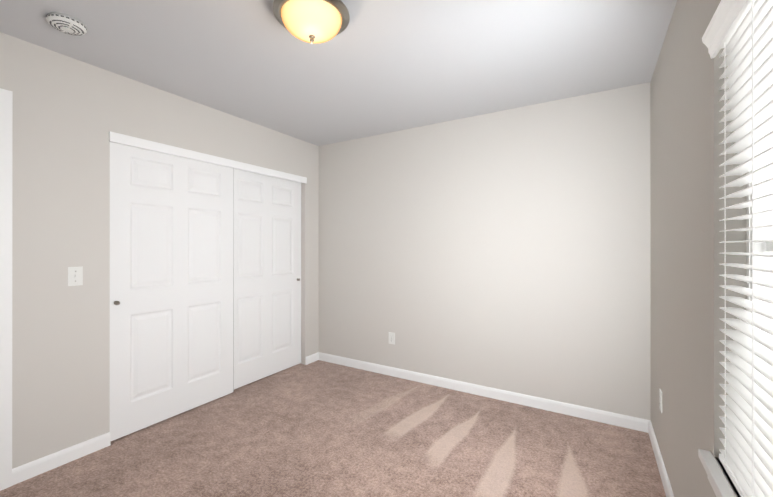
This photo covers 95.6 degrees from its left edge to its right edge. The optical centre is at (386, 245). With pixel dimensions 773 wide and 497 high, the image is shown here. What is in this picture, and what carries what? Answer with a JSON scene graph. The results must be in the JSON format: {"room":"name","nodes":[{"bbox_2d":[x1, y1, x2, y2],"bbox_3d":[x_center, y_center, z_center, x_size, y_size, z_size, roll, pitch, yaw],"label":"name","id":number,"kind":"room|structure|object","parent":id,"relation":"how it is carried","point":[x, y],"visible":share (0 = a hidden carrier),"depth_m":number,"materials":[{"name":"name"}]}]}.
{"room":"empty bedroom","nodes":[
{"label":"empty bedroom","id":0,"kind":"room"},
{"bbox_2d":[0,32,318,468],"bbox_3d":[-1.760,0.081,2.487,0.120,2.440,3.620,0,0,31],"label":"wall","id":1,"kind":"structure","parent":0,"point":[69,113],"depth_m":2.13,"materials":[{"name":"grey paint"}]},
{"bbox_2d":[0,88,12,490],"bbox_3d":[-2.334,0.233,1.512,0.137,2.135,0.976,0,0,31],"label":"door frame","id":2,"kind":"structure","parent":1,"relation":"attached to","point":[6,108],"depth_m":1.88,"materials":[{"name":"white wood"}]},
{"bbox_2d":[12,432,110,485],"bbox_3d":[-1.919,1.258,2.090,0.014,0.085,0.452,0,0,31],"label":"baseboard","id":3,"kind":"structure","parent":1,"relation":"attached to","point":[29,470],"depth_m":2.06,"materials":[{"name":"white wood"}]},
{"bbox_2d":[68,266,82,285],"bbox_3d":[-1.892,0.187,2.133,0.016,0.115,0.070,0,0,31],"label":"switch plate","id":4,"kind":"object","parent":1,"relation":"attached to","point":[75,276],"visible":1,"depth_m":2.13,"materials":[{"name":"white plastic"}]},
{"bbox_2d":[110,142,233,440],"bbox_3d":[-1.582,0.287,2.693,0.066,2.005,0.918,0,0,31],"label":"closet door","id":5,"kind":"structure","parent":1,"relation":"in","point":[171,285],"depth_m":2.61,"materials":[{"name":"white wood"}]},
{"bbox_2d":[109,131,306,183],"bbox_3d":[-1.342,-0.711,3.054,0.019,0.064,1.805,0,0,31],"label":"trim","id":6,"kind":"structure","parent":1,"relation":"attached to","point":[118,138],"depth_m":2.76,"materials":[{"name":"white wood"}]},
{"bbox_2d":[234,168,300,388],"bbox_3d":[-1.175,0.287,3.461,0.066,2.005,0.914,0,0,31],"label":"closet door","id":7,"kind":"structure","parent":1,"relation":"in","point":[267,275],"depth_m":3.44,"materials":[{"name":"white wood"}]},
{"bbox_2d":[0,360,665,496],"bbox_3d":[-0.778,1.351,1.896,4.170,0.100,3.860,0,0,31],"label":"floor","id":8,"kind":"structure","parent":0,"point":[318,428],"depth_m":2.22,"materials":[{"name":"carpet"}]},
{"bbox_2d":[0,0,676,145],"bbox_3d":[-0.778,-1.189,1.899,4.170,0.100,3.860,0,0,31],"label":"ceiling","id":9,"kind":"structure","parent":0,"point":[375,67],"depth_m":2.08,"materials":[{"name":"grey paint"}]},
{"bbox_2d":[46,12,86,35],"bbox_3d":[-1.624,-1.116,1.781,0.153,0.046,0.153,0,0,31],"label":"smoke detector","id":10,"kind":"object","parent":9,"relation":"attached to","point":[66,23],"visible":1,"depth_m":1.75,"materials":[{"name":"white plastic"}]},
{"bbox_2d":[273,0,349,43],"bbox_3d":[-0.350,-1.043,1.644,0.352,0.193,0.352,0,0,31],"label":"ceiling light fixture","id":11,"kind":"object","parent":9,"relation":"attached to","point":[315,21],"visible":1,"depth_m":1.58,"materials":[{"name":"beige glass"}]},
{"bbox_2d":[319,82,650,419],"bbox_3d":[0.561,0.082,3.275,3.290,2.440,0.120,0,0,31],"label":"wall","id":12,"kind":"structure","parent":0,"point":[508,250],"depth_m":2.94,"materials":[{"name":"grey paint"}]},
{"bbox_2d":[389,332,394,344],"bbox_3d":[0.051,0.928,3.506,0.070,0.115,0.007,0,0,31],"label":"outlet","id":13,"kind":"object","parent":12,"relation":"attached to","point":[391,338],"visible":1,"depth_m":3.50,"materials":[{"name":"white plastic"}]},
{"bbox_2d":[316,352,643,431],"bbox_3d":[0.518,1.259,3.221,3.030,0.085,0.014,0,0,31],"label":"baseboard","id":14,"kind":"structure","parent":12,"relation":"attached to","point":[611,418],"depth_m":2.95,"materials":[{"name":"white wood"}]},
{"bbox_2d":[650,0,762,496],"bbox_3d":[0.958,0.080,0.856,0.120,2.440,3.620,0,0,31],"label":"wall","id":15,"kind":"structure","parent":0,"point":[687,203],"depth_m":1.41,"materials":[{"name":"grey paint"}]},
{"bbox_2d":[644,419,673,496],"bbox_3d":[0.901,1.257,0.889,0.014,0.085,3.620,0,0,31],"label":"baseboard","id":16,"kind":"structure","parent":15,"relation":"attached to","point":[648,427],"depth_m":2.04,"materials":[{"name":"white wood"}]},
{"bbox_2d":[659,389,661,412],"bbox_3d":[1.592,0.901,2.035,0.007,0.115,0.070,0,0,31],"label":"outlet","id":17,"kind":"object","parent":15,"relation":"attached to","point":[660,399],"visible":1,"depth_m":2.02,"materials":[{"name":"white plastic"}]},
{"bbox_2d":[707,475,717,496],"bbox_3d":[0.713,0.731,0.573,0.012,0.056,1.324,0,0,31],"label":"apron","id":18,"kind":"object","parent":15,"relation":"attached to","point":[712,486],"visible":0.21,"depth_m":1.09,"materials":[{"name":"white wood"}]},
{"bbox_2d":[698,449,739,496],"bbox_3d":[0.736,0.689,0.559,0.107,0.028,1.354,0,0,31],"label":"window sill","id":19,"kind":"structure","parent":15,"relation":"attached to","point":[718,480],"depth_m":1.03,"materials":[{"name":"white wood"}]},
{"bbox_2d":[719,0,772,496],"bbox_3d":[0.749,0.002,0.552,0.056,1.345,1.268,0,0,31],"label":"window blinds","id":20,"kind":"object","parent":15,"relation":"attached to","point":[746,457],"visible":1,"depth_m":0.93,"materials":[{"name":"white plastic"}]},
{"bbox_2d":[702,0,750,58],"bbox_3d":[0.707,-0.638,0.578,0.032,0.072,1.292,0,0,31],"label":"valance","id":21,"kind":"object","parent":20,"relation":"attached to","point":[727,15],"visible":1,"depth_m":1.00,"materials":[{"name":"white"}]},
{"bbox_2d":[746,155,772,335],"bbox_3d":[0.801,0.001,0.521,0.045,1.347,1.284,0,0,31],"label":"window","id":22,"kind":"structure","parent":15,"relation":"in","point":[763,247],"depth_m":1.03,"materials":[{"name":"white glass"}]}
]}

